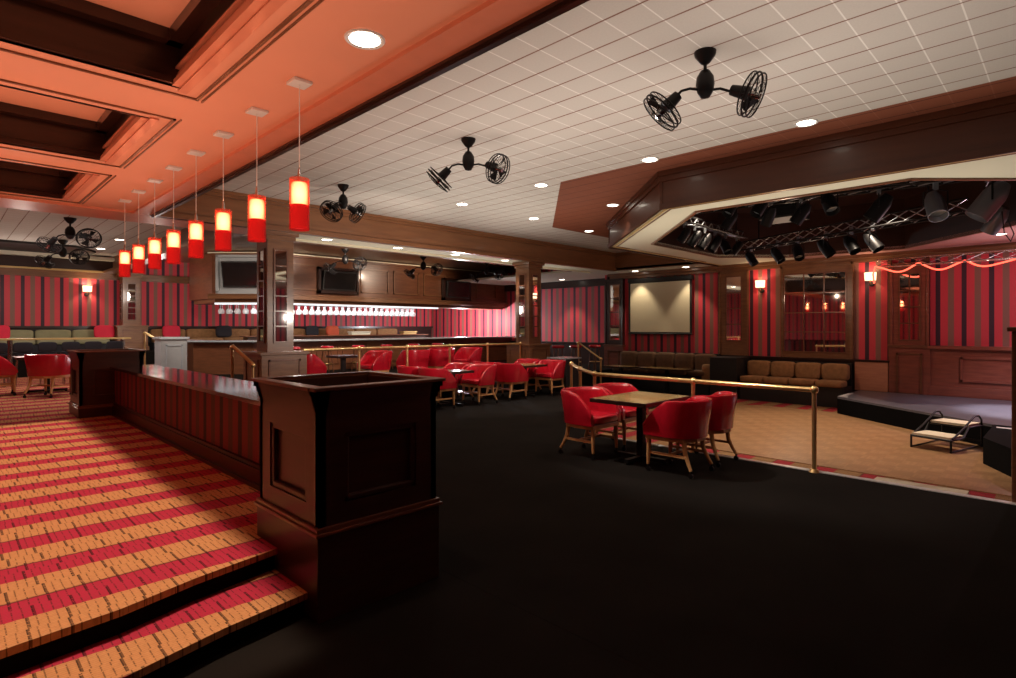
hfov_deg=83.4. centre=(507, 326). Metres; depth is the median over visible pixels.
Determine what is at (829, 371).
cushion
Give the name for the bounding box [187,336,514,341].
countertop
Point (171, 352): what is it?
pedestal
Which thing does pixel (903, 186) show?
lighting truss
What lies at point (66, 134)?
trim
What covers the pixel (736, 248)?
lamp
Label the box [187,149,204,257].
pendant lamp
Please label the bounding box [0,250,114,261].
trim
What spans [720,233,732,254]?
lamp
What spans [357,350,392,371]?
tub chair
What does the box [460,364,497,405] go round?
tub chair
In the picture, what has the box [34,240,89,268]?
ceiling fan
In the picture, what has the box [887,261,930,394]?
pilaster
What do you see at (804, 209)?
lamp
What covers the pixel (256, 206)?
diffuser
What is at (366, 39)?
recessed light
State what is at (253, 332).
cushion
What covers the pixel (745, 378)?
seat cushion
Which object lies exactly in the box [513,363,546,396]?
table
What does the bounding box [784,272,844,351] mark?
mirror glass
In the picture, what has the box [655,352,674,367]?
cushion
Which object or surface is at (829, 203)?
lamp
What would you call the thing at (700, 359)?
cushion
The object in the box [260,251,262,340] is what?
mirror glass
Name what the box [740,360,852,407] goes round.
banquette
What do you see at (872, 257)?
trim
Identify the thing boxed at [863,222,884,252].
lamp
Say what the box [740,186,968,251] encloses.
lighting truss
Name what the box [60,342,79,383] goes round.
stool
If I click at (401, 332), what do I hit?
storage box
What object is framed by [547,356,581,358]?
countertop
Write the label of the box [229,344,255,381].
brass rail
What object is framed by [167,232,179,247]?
diffuser
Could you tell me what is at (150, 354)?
floor
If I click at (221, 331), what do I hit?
throw pillow
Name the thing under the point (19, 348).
stool
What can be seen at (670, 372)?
seat cushion
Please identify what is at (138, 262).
pendant lamp
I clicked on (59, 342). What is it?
seat cushion
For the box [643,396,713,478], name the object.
tub chair
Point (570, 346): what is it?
bar stool
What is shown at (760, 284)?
wall sconce
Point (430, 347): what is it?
tub chair
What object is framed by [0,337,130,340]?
countertop
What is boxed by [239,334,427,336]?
countertop
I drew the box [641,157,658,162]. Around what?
recessed light
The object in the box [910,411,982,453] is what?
steps
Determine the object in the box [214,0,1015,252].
ceiling
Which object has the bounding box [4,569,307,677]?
step
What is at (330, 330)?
throw pillow
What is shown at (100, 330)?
throw pillow
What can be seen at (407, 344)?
bar stool
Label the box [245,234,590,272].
trim
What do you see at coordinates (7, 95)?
ceiling
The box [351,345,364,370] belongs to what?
bar stool
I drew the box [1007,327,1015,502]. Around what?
newel post
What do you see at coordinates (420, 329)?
trim
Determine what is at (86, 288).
wall sconce
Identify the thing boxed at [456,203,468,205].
recessed light
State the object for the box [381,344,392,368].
bar stool
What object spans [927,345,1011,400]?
trim
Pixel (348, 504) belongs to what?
pedestal
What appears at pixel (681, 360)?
cushion
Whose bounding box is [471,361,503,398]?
tub chair
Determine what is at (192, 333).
cushion
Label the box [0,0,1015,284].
ceiling
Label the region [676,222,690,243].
lamp
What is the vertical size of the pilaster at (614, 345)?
3.339 m
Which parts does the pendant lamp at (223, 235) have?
lamp shade, cord, canopy plate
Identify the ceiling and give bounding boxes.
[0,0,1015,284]
[0,86,104,121]
[0,207,545,272]
[86,0,189,27]
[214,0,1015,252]
[716,181,944,212]
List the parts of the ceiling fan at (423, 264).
motor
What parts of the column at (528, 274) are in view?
panel frame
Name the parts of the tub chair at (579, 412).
leg, leg, seat, leg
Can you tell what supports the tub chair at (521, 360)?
on the floor at (553, 564)
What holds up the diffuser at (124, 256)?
attached to the pendant lamp at (124, 266)
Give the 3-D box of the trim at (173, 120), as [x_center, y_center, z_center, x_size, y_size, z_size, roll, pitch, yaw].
[-5.089,-1.675,3.573,4.935,0.013,1.990,0,0,-45]
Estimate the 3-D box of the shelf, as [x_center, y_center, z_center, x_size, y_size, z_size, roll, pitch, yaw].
[-5.798,0.792,20.223,7.000,1.024,0.500,0,0,-45]
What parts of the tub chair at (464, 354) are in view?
seat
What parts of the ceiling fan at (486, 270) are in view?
motor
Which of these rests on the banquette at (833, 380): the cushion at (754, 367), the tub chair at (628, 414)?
the cushion at (754, 367)
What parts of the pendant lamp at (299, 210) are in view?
lamp shade, cord, canopy plate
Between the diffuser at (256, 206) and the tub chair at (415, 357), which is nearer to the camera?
the diffuser at (256, 206)
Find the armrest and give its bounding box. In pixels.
[702,364,709,384]
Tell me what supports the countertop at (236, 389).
on the wall partition at (232, 425)
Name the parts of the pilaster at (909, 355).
panel frame, moulding, frame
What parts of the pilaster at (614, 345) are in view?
panel frame, moulding, frame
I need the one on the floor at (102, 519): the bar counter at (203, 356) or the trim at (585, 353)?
the bar counter at (203, 356)
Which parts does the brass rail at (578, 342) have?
handrail, post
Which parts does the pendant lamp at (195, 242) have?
lamp shade, canopy plate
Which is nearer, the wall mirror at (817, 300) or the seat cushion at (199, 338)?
the wall mirror at (817, 300)
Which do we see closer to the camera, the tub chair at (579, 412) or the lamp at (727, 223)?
the tub chair at (579, 412)
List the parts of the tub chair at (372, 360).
seat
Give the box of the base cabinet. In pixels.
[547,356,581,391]
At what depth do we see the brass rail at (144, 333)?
15.18 m
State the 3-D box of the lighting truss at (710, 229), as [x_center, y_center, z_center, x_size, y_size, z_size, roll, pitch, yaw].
[4.151,-2.343,11.618,3.110,0.774,0.220,0,0,-45]
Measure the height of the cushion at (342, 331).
0.320 m
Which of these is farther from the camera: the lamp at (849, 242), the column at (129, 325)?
the column at (129, 325)
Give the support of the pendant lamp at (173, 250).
hanging from the ceiling at (316, 50)
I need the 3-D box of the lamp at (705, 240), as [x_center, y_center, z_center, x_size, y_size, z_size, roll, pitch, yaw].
[3.931,-1.771,11.405,0.298,0.465,0.226,0,0,-1]
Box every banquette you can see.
[0,330,109,352]
[148,328,396,349]
[613,351,720,394]
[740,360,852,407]
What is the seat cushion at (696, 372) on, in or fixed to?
on the banquette at (695, 361)
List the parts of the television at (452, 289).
casing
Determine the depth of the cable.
9.00 m
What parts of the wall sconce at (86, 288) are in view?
lamp shade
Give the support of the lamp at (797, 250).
attached to the lighting truss at (956, 213)
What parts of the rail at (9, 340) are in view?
post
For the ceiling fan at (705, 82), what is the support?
hanging from the ceiling at (562, 99)
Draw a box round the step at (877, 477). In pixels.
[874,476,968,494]
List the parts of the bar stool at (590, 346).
seat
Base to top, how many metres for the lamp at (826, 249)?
0.531 m
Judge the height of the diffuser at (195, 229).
0.151 m
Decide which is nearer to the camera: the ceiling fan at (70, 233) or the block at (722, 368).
the ceiling fan at (70, 233)
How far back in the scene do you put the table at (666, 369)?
15.43 m
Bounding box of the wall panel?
[855,362,887,391]
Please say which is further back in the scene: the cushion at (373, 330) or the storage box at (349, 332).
the cushion at (373, 330)
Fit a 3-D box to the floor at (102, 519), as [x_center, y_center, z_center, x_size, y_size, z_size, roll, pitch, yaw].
[-4.978,1.587,12.261,22.300,0.566,18.420,0,0,-45]
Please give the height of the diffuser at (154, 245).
0.151 m
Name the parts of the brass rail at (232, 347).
post, handrail, post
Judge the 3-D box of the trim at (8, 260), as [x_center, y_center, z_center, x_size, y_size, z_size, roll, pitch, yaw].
[-15.822,-1.870,14.337,9.900,0.320,0.150,0,0,-45]
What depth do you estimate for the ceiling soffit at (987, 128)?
6.46 m
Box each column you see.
[110,273,148,349]
[242,230,308,380]
[505,261,551,378]
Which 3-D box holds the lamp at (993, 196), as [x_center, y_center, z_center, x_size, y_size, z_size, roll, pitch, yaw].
[6.848,-1.890,8.137,0.511,0.797,0.388,0,0,28]
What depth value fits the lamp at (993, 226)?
9.23 m
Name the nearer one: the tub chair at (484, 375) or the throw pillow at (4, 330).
the tub chair at (484, 375)
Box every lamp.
[118,199,131,276]
[131,189,145,273]
[147,178,162,268]
[165,165,181,263]
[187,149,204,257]
[213,130,233,250]
[245,106,267,242]
[286,76,312,230]
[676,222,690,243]
[686,226,701,247]
[697,228,711,249]
[707,230,721,252]
[720,212,737,230]
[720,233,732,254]
[722,207,736,217]
[732,237,742,255]
[745,246,758,266]
[749,202,767,217]
[760,203,775,226]
[770,240,785,263]
[789,199,811,225]
[792,237,804,260]
[817,231,835,258]
[821,192,839,215]
[843,227,860,254]
[863,186,893,222]
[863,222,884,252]
[923,182,948,221]
[965,181,1010,222]
[980,181,1009,235]
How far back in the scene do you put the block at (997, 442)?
7.38 m
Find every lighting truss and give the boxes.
[682,209,747,239]
[697,181,966,213]
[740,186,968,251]
[872,181,939,186]
[875,249,1015,267]
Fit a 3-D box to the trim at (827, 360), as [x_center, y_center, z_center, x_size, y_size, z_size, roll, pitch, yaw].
[5.968,1.300,15.585,0.120,1.080,7.600,0,0,-45]
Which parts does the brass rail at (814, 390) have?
post, post, handrail, post, post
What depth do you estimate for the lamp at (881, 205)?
8.83 m
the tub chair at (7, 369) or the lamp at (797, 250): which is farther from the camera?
the lamp at (797, 250)
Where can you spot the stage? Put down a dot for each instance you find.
(907, 411)
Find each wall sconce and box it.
[82,285,91,295]
[755,280,764,292]
[864,272,876,286]
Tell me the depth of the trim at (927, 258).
12.88 m
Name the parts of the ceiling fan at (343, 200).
motor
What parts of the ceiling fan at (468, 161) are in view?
motor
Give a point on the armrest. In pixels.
(706, 367)
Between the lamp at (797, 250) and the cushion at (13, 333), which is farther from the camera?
the cushion at (13, 333)
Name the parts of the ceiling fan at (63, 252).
motor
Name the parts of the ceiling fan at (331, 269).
motor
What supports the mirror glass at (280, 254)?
attached to the column at (275, 355)
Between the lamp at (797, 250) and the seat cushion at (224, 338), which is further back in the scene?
the seat cushion at (224, 338)
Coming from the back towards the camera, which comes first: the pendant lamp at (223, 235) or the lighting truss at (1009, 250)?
the lighting truss at (1009, 250)
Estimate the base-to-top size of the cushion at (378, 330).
0.320 m
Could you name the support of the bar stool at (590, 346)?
on the floor at (102, 519)
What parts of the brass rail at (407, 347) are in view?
post, post, handrail, post, post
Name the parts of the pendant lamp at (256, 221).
cord, canopy plate, lamp shade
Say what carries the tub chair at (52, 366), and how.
on the floor at (102, 519)
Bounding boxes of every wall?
[0,256,430,325]
[431,252,1015,359]
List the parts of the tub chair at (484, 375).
leg, seat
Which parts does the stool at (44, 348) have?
seat, backrest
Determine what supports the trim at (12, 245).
attached to the ceiling at (15, 224)
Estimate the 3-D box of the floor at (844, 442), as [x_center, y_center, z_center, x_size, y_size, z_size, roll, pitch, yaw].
[5.957,1.884,9.634,8.550,0.112,15.200,0,0,-45]
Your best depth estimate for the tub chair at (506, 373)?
12.12 m
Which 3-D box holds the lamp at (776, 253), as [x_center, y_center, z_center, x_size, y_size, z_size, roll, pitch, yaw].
[5.838,-1.614,12.332,0.248,0.509,0.326,0,0,-31]
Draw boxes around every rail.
[0,337,130,384]
[143,332,153,364]
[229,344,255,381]
[303,342,521,370]
[569,361,818,472]
[577,341,601,382]
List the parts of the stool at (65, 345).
backrest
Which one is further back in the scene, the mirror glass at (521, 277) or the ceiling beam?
the mirror glass at (521, 277)
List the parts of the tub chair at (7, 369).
leg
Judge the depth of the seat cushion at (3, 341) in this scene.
15.64 m
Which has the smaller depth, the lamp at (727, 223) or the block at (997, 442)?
the block at (997, 442)
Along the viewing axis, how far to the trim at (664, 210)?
8.09 m
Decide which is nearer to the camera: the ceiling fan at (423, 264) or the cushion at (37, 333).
the cushion at (37, 333)
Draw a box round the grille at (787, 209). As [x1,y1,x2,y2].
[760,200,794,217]
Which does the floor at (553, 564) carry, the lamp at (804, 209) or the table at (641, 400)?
the table at (641, 400)
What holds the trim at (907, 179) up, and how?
attached to the ceiling at (316, 50)
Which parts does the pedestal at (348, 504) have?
panel frame, plinth moulding, crown, panel frame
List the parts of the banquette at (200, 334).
panel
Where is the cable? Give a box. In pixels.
[1001,211,1013,241]
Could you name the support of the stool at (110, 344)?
on the floor at (102, 519)
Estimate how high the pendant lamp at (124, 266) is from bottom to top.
1.015 m
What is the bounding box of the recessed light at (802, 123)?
[794,119,818,126]
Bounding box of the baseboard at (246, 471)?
[111,403,259,490]
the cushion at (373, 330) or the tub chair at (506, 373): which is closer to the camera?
the tub chair at (506, 373)
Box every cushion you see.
[0,340,35,344]
[10,330,33,337]
[34,330,70,337]
[35,340,73,344]
[72,330,93,337]
[74,339,109,343]
[149,329,185,337]
[185,329,216,337]
[190,337,222,339]
[221,329,249,337]
[223,337,242,339]
[250,329,256,335]
[294,329,305,334]
[319,329,326,334]
[339,328,353,334]
[354,328,376,334]
[376,328,396,333]
[613,368,629,370]
[620,351,638,365]
[630,366,647,372]
[637,352,655,366]
[648,370,664,373]
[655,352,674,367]
[669,371,686,374]
[674,353,694,368]
[687,370,703,375]
[695,354,716,369]
[740,375,767,382]
[747,360,770,375]
[763,376,790,383]
[770,361,795,377]
[788,378,818,385]
[795,362,821,378]
[815,379,846,387]
[821,363,849,380]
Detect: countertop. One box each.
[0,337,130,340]
[110,364,259,405]
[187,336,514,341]
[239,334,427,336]
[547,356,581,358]
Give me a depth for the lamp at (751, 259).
13.03 m
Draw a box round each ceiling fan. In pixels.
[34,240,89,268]
[35,217,101,253]
[319,184,365,222]
[323,249,366,273]
[403,256,442,278]
[426,137,509,192]
[470,263,504,282]
[643,47,767,130]
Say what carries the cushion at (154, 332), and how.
on the banquette at (200, 334)
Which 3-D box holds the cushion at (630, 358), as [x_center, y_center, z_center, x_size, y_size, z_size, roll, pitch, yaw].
[3.730,0.970,17.441,0.240,0.460,0.598,0,0,-45]
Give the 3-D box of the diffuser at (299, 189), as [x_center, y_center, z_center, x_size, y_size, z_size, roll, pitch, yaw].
[-1.428,-0.909,3.903,0.112,0.151,0.112,0,0,-45]
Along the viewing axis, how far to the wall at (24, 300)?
18.56 m
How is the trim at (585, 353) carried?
attached to the wall at (971, 305)
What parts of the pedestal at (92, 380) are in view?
panel frame, plinth moulding, panel frame, crown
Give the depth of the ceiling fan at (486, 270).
19.02 m
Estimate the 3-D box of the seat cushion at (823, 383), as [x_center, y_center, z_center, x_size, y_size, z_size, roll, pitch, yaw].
[7.482,1.310,13.201,0.500,0.150,0.582,0,0,-45]
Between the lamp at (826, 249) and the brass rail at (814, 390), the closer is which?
the brass rail at (814, 390)
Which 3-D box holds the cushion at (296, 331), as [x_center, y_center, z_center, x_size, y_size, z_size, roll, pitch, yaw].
[-8.188,0.220,21.623,1.024,0.320,0.220,0,0,-45]
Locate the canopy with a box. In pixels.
[189,252,508,309]
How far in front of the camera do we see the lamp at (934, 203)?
8.44 m
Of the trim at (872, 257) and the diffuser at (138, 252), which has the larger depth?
the trim at (872, 257)
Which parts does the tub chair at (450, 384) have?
leg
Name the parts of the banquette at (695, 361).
panel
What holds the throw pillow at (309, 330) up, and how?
on the banquette at (200, 334)
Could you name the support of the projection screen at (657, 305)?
hanging from the wall at (971, 305)
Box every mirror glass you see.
[120,284,120,319]
[128,284,134,319]
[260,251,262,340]
[276,250,285,340]
[519,275,524,336]
[533,275,537,336]
[610,285,618,338]
[727,277,740,339]
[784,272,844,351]
[900,274,918,339]
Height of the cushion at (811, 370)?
0.400 m
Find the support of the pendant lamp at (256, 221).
hanging from the ceiling at (316, 50)
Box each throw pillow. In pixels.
[0,325,9,337]
[94,325,114,336]
[162,325,180,336]
[215,326,231,336]
[305,326,318,334]
[326,326,338,334]
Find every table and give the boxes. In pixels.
[12,355,69,392]
[326,355,357,371]
[439,369,474,406]
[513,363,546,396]
[590,391,690,464]
[602,365,639,382]
[640,367,693,394]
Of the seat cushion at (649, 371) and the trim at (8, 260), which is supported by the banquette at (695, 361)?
the seat cushion at (649, 371)
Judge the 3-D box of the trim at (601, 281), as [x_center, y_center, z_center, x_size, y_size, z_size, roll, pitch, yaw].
[0.071,-1.555,22.910,0.100,0.250,10.500,0,0,-45]
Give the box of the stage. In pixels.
[837,390,1011,444]
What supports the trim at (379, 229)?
attached to the ceiling at (562, 99)
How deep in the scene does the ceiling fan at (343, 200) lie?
8.69 m
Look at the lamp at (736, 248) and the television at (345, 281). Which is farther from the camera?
the television at (345, 281)
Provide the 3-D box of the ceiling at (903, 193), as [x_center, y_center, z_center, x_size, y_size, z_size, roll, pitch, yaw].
[5.834,-2.760,9.935,6.700,0.060,6.400,0,0,-45]
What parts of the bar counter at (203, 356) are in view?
panel frame, panel frame, panel frame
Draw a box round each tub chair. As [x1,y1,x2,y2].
[0,356,17,395]
[23,354,69,397]
[307,353,326,373]
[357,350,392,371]
[396,349,429,366]
[397,365,421,374]
[418,367,456,408]
[427,348,454,367]
[429,347,453,348]
[440,362,473,401]
[453,347,482,362]
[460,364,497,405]
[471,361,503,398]
[493,362,528,400]
[512,358,541,392]
[533,359,565,395]
[559,386,621,459]
[593,383,648,450]
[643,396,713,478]
[675,391,738,466]
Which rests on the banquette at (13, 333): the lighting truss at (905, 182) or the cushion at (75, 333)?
the cushion at (75, 333)
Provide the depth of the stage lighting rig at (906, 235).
12.34 m
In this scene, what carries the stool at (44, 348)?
on the floor at (102, 519)
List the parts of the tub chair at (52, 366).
leg, leg, leg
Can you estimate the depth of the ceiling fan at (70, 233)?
11.35 m
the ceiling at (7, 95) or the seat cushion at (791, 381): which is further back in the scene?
the seat cushion at (791, 381)
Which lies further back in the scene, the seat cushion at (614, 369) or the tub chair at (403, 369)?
the seat cushion at (614, 369)
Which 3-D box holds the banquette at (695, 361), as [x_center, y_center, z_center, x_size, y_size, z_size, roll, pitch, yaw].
[4.488,1.290,16.474,0.795,1.100,3.050,0,0,-45]
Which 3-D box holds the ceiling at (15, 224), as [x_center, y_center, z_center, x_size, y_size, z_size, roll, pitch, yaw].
[-7.637,-2.230,14.920,22.300,0.100,10.900,0,0,-45]
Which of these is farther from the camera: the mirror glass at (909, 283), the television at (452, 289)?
the television at (452, 289)
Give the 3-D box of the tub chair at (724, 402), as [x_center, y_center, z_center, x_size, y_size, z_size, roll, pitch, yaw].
[2.354,1.170,6.726,0.704,0.800,0.648,0,0,-45]
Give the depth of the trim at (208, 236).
12.95 m
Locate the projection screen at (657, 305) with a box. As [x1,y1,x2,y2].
[628,275,693,334]
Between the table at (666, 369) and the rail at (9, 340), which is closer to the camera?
the rail at (9, 340)
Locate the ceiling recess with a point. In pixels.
(81, 30)
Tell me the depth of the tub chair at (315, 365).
11.03 m
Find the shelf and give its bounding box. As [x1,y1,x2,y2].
[239,334,427,339]
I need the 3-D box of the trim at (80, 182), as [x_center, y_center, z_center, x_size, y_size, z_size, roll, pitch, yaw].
[-5.194,-1.740,6.898,0.110,0.149,1.820,0,0,-45]
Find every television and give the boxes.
[215,255,256,293]
[317,266,358,294]
[441,278,470,300]
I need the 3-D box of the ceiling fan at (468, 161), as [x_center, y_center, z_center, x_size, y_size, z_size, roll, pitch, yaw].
[-0.464,-1.871,6.581,0.969,0.617,0.347,0,0,6]
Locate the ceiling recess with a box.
[0,0,235,87]
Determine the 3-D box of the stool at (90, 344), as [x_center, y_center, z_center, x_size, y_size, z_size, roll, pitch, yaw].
[-9.836,0.820,13.485,0.340,0.971,0.340,0,0,-45]
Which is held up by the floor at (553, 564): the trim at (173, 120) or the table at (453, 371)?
the table at (453, 371)
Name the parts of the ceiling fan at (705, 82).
arm, motor, arm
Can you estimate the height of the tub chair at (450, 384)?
0.800 m
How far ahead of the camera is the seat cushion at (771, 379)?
13.90 m
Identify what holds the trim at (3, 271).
attached to the wall at (24, 300)
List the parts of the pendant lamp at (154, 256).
lamp shade, cord, canopy plate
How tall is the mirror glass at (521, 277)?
1.580 m
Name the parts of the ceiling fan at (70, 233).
motor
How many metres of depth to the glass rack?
19.18 m
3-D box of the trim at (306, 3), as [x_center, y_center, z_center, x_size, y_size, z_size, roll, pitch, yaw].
[-3.286,-1.675,1.770,4.935,0.013,2.090,0,0,-45]
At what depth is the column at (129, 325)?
17.57 m
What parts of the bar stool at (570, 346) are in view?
seat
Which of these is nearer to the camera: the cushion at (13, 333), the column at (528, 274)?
the column at (528, 274)
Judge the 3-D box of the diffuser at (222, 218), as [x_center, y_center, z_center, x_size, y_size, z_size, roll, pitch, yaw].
[-2.471,-0.909,4.946,0.112,0.151,0.112,0,0,-45]
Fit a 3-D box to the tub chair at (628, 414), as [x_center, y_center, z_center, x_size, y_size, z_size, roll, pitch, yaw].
[1.465,1.170,7.586,0.704,0.800,0.648,0,0,-45]
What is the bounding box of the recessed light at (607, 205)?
[606,204,618,206]
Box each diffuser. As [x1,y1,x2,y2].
[120,252,129,263]
[133,247,143,259]
[149,240,159,253]
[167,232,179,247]
[189,223,202,239]
[216,212,229,230]
[249,199,264,219]
[291,181,307,204]
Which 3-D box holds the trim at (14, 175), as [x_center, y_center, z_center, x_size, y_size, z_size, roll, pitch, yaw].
[-6.824,-1.865,5.268,4.660,0.370,1.760,0,0,-45]
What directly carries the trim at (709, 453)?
on the floor at (553, 564)
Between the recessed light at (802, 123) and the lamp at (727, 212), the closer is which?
the recessed light at (802, 123)
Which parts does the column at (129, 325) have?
panel frame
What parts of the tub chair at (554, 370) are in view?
seat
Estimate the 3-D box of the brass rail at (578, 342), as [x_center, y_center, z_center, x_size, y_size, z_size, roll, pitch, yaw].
[2.227,1.123,15.627,0.111,1.435,1.092,0,0,-30]
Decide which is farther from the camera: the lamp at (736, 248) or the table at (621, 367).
the table at (621, 367)
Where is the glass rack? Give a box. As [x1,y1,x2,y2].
[294,305,416,308]
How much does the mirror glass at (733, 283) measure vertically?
1.700 m
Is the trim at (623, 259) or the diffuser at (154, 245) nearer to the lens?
the diffuser at (154, 245)
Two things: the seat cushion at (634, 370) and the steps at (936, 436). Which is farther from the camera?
the seat cushion at (634, 370)
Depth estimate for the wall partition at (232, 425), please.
5.78 m
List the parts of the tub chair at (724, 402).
leg, leg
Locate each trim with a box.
[0,0,323,102]
[0,78,181,168]
[0,84,148,160]
[0,157,115,203]
[0,160,90,199]
[0,239,95,255]
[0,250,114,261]
[0,254,112,270]
[0,265,102,272]
[0,267,188,283]
[9,326,432,340]
[62,173,98,201]
[100,115,158,164]
[103,228,570,273]
[150,0,589,217]
[159,189,615,271]
[172,0,286,93]
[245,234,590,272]
[505,278,604,291]
[510,340,604,364]
[600,436,1015,504]
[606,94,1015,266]
[607,242,1015,278]
[613,152,1015,265]
[615,252,706,270]
[616,153,1015,261]
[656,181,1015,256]
[720,355,889,391]
[888,257,929,360]
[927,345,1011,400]
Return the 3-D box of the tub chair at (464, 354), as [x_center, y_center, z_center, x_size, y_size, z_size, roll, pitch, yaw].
[-0.970,0.904,14.233,0.704,0.800,0.648,0,0,45]
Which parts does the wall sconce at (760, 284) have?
lamp shade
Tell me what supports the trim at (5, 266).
attached to the wall at (24, 300)
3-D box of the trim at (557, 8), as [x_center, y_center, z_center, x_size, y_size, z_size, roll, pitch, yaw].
[-0.067,-1.897,3.256,0.090,0.565,14.700,0,0,-45]
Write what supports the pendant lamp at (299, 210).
hanging from the ceiling at (316, 50)
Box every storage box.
[348,331,370,334]
[399,331,416,333]
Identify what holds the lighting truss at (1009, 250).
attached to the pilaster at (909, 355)
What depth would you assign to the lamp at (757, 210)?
9.05 m
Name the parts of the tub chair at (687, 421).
leg, leg, leg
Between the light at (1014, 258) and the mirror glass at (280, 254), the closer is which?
the mirror glass at (280, 254)
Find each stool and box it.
[0,343,7,386]
[12,342,32,386]
[37,342,56,384]
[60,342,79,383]
[84,341,101,348]
[106,341,122,348]
[320,346,333,371]
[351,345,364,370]
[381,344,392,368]
[407,344,418,349]
[552,345,564,356]
[569,345,581,366]
[588,345,600,369]
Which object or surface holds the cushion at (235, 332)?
on the banquette at (200, 334)
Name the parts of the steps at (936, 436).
handrail, foot plate, handrail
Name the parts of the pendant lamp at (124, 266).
cord, lamp shade, canopy plate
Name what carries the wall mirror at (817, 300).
attached to the wall at (971, 305)
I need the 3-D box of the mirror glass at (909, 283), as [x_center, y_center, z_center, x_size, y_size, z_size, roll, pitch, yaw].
[8.894,-0.445,12.627,0.004,1.450,0.360,0,0,-45]
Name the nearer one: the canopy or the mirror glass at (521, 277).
the mirror glass at (521, 277)
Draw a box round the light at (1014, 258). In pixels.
[872,258,1015,283]
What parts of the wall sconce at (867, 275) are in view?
lamp shade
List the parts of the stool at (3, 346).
backrest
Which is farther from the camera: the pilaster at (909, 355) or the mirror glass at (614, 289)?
the mirror glass at (614, 289)
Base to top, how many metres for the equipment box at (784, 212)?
0.750 m
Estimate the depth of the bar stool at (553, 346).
16.79 m
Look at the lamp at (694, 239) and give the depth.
11.04 m
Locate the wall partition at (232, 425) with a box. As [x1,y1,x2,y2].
[115,370,259,463]
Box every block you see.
[710,356,749,398]
[983,426,1011,476]
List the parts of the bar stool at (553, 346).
seat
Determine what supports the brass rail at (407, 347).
on the floor at (102, 519)
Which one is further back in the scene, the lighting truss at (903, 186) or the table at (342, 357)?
the table at (342, 357)
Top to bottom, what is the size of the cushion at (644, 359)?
0.460 m
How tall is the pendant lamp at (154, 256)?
1.015 m
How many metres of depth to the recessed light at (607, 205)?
10.20 m
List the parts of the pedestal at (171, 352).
panel frame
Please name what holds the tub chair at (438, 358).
on the floor at (102, 519)
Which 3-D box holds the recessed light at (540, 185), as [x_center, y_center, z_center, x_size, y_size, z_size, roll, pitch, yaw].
[0.509,-2.174,8.754,0.236,0.010,0.234,0,0,-45]
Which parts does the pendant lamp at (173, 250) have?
lamp shade, cord, canopy plate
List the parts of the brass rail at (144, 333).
post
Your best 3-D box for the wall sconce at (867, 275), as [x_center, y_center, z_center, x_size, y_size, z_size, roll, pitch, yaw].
[8.319,-1.090,13.085,0.250,0.320,0.240,0,0,-45]
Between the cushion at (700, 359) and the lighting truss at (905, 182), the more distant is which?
the cushion at (700, 359)
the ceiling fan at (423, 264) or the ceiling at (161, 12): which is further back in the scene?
the ceiling fan at (423, 264)
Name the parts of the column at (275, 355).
panel frame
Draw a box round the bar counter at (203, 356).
[187,336,514,373]
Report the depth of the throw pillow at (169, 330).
18.42 m
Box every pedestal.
[66,348,146,417]
[152,337,189,369]
[250,371,445,623]
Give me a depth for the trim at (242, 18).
3.37 m
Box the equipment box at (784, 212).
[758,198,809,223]
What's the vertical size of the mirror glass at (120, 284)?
1.100 m
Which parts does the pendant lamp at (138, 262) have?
lamp shade, cord, canopy plate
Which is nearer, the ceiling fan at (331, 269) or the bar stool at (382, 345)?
the ceiling fan at (331, 269)
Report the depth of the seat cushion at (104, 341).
16.76 m
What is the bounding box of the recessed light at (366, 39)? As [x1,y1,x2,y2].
[344,28,384,49]
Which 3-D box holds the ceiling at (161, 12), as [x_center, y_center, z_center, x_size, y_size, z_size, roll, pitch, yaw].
[-3.306,-2.060,1.750,4.600,0.060,1.750,0,0,-45]
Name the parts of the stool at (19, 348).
seat, backrest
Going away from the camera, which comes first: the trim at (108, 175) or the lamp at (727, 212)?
the trim at (108, 175)
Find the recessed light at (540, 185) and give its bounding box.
[534,183,548,187]
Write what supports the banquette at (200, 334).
on the floor at (150, 354)
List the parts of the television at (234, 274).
casing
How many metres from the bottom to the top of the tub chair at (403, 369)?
0.800 m
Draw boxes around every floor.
[0,360,612,677]
[3,349,154,377]
[174,385,1015,677]
[598,389,1011,501]
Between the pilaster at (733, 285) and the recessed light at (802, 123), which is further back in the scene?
the pilaster at (733, 285)
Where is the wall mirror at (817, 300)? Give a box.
[780,261,853,358]
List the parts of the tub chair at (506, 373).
leg, leg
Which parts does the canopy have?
panel frame, moulding, crown, panel frame, panel frame, panel frame, panel frame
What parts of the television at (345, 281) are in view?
casing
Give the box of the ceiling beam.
[0,0,555,234]
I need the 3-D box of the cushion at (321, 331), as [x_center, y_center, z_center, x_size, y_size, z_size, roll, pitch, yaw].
[-7.450,0.220,22.362,1.024,0.320,0.220,0,0,-45]
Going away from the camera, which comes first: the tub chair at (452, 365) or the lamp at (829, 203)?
the lamp at (829, 203)
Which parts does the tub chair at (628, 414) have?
leg, seat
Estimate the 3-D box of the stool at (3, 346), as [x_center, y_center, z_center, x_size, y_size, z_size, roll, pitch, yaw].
[-11.024,0.820,12.297,0.340,0.971,0.340,0,0,-45]
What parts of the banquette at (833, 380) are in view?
panel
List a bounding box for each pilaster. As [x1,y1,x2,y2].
[603,278,625,367]
[718,269,748,355]
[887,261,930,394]
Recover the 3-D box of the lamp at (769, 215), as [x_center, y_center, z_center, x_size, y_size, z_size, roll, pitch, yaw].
[4.538,-1.982,9.921,0.237,0.487,0.312,0,0,-11]
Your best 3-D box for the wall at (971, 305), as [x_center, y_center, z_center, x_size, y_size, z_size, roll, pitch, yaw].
[5.374,-0.170,17.112,1.200,4.020,26.600,0,0,-45]
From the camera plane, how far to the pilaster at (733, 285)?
15.42 m

